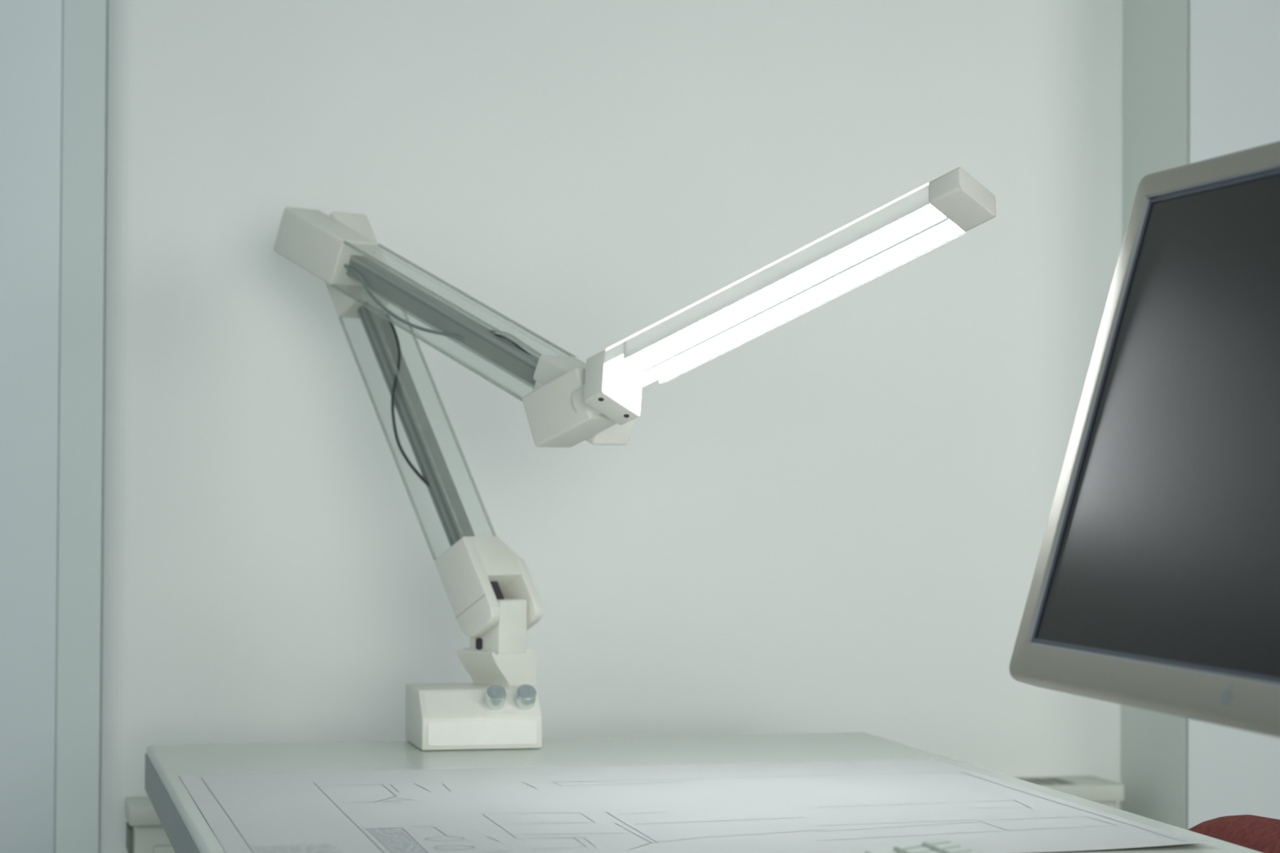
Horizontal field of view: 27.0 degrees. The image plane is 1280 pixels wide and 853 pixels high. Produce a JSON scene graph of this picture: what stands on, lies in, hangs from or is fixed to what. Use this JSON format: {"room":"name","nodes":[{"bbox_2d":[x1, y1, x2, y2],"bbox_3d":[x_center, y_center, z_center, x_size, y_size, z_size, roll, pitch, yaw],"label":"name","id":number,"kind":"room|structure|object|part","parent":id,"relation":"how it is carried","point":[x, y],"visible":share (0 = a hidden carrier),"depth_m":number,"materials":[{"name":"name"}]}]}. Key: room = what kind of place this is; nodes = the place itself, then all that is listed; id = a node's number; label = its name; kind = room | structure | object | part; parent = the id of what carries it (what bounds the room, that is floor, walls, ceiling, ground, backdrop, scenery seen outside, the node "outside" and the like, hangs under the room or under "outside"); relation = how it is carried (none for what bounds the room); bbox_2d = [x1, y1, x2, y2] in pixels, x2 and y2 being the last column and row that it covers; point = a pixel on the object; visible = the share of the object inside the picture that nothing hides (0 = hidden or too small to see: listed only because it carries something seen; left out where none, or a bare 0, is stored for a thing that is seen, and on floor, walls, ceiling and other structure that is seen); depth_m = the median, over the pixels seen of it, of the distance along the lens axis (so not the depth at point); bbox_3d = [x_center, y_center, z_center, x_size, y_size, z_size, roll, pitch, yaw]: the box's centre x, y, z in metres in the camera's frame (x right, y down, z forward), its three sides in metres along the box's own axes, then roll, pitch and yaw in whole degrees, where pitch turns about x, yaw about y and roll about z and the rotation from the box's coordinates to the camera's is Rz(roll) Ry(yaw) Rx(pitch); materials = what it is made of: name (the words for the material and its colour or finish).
{"room":"design studio","nodes":[
{"label":"design studio","id":0,"kind":"room"},
{"bbox_2d":[0,0,62,852],"bbox_3d":[-1.921,-0.329,2.778,2.572,2.750,0.205,1,-1,-14],"label":"wall","id":1,"kind":"structure","parent":0,"point":[31,31],"depth_m":2.97,"materials":[{"name":"paint"}]},
{"bbox_2d":[54,0,106,852],"bbox_3d":[-0.640,-0.317,3.050,0.053,2.750,0.180,1,-1,-14],"label":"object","id":2,"kind":"structure","parent":1,"relation":"attached to","point":[84,21],"depth_m":2.97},
{"bbox_2d":[98,0,1123,852],"bbox_3d":[-0.032,-0.310,3.213,1.210,2.750,0.250,1,-1,-14],"label":"wall","id":3,"kind":"structure","parent":0,"point":[833,516],"depth_m":3.08,"materials":[{"name":"paint"}]},
{"bbox_2d":[1187,0,1279,829],"bbox_3d":[2.120,-0.290,3.649,3.163,2.750,0.420,1,-1,-14],"label":"wall","id":4,"kind":"structure","parent":0,"point":[1235,44],"depth_m":3.08,"materials":[{"name":"paint"}]},
{"bbox_2d":[1120,0,1190,830],"bbox_3d":[0.583,-0.305,3.279,0.016,2.750,0.412,1,-1,-14],"label":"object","id":5,"kind":"structure","parent":4,"relation":"attached to","point":[1156,57],"depth_m":3.15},
{"bbox_3d":[0.718,1.056,1.239,7.000,0.040,5.100,1,-1,-14],"label":"floor","id":6,"kind":"structure","parent":0,"visible":0},
{"bbox_2d":[124,775,1124,852],"bbox_3d":[-0.001,0.738,3.026,1.149,0.648,0.094,1,-1,-14],"label":"convector","id":7,"kind":"object","parent":6,"relation":"on","point":[144,833],"visible":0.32,"depth_m":2.91,"materials":[{"name":"metal"}]},
{"bbox_3d":[0.008,0.698,2.988,1.096,0.486,0.010,1,-1,-14],"label":"panel","id":8,"kind":"part","parent":7,"relation":"part of","materials":[{"name":"metal"}]},
{"bbox_3d":[-0.001,0.424,3.031,1.146,0.020,0.094,1,-1,-14],"label":"rail","id":9,"kind":"part","parent":7,"relation":"part of","materials":[{"name":"ceramic"}]},
{"bbox_2d":[144,732,1262,852],"bbox_3d":[0.052,0.674,1.962,0.744,0.740,1.508,1,-1,-14],"label":"desk","id":10,"kind":"object","parent":6,"relation":"on","point":[184,825],"visible":0.37,"depth_m":2.52,"materials":[{"name":"laminate"}]},
{"bbox_2d":[273,167,996,751],"bbox_3d":[-0.042,0.040,2.486,0.158,0.543,0.911,1,-1,-40],"label":"desk lamp","id":11,"kind":"object","parent":10,"relation":"on","point":[491,592],"visible":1,"depth_m":2.58,"materials":[{"name":"beige plastic"}]},
{"bbox_3d":[-0.155,0.270,2.594,0.108,0.022,0.023,1,-1,-14],"label":"control panel","id":12,"kind":"part","parent":11,"relation":"part of","materials":[{"name":"beige plastic"}]},
{"bbox_3d":[-0.152,0.297,2.581,0.107,0.024,0.003,1,-1,-14],"label":"panel","id":13,"kind":"part","parent":11,"relation":"part of","materials":[{"name":"plastic"}]},
{"bbox_3d":[-0.141,0.264,2.592,0.020,0.025,0.025,1,-1,-14],"label":"knob","id":14,"kind":"part","parent":11,"relation":"part of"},
{"bbox_3d":[-0.141,0.200,2.663,0.044,0.054,0.039,-1,-1,43],"label":"post","id":15,"kind":"part","parent":11,"relation":"part of","materials":[{"name":"beige plastic"}]},
{"bbox_3d":[-0.112,0.264,2.599,0.020,0.025,0.025,1,-1,-14],"label":"knob","id":16,"kind":"part","parent":11,"relation":"part of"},
{"bbox_2d":[583,349,641,425],"bbox_3d":[-0.024,-0.035,2.396,0.066,0.068,0.040,1,-1,-41],"label":"socket","id":17,"kind":"object","parent":11,"relation":"attached to","point":[612,378],"depth_m":2.38,"materials":[{"name":"beige plastic"}]},
{"bbox_2d":[178,759,1215,852],"bbox_3d":[0.005,0.304,2.140,0.702,0.005,0.600,1,-1,-14],"label":"sheet","id":18,"kind":"object","parent":10,"relation":"on","point":[828,806],"visible":0.98,"depth_m":2.11,"materials":[{"name":"paper"}]},
{"bbox_2d":[853,838,979,852],"bbox_3d":[0.185,0.277,1.485,0.146,0.034,0.450,1,-1,-14],"label":"keyboard","id":19,"kind":"object","parent":10,"relation":"on","point":[940,845],"visible":1,"depth_m":1.68,"materials":[{"name":"white plastic"}]},
{"bbox_2d":[1008,140,1279,737],"bbox_3d":[0.372,0.060,1.572,0.185,0.478,0.545,1,-1,-14],"label":"monitor","id":20,"kind":"object","parent":10,"relation":"on","point":[1155,585],"visible":1,"depth_m":1.67,"materials":[{"name":"plastic"}]},
{"bbox_2d":[1187,814,1279,852],"bbox_3d":[0.276,0.680,2.090,0.573,0.734,0.543,1,-1,-14],"label":"chair","id":21,"kind":"object","parent":6,"relation":"on","point":[1259,833],"visible":0.63,"depth_m":2.15,"materials":[{"name":"red fabric"}]}
]}

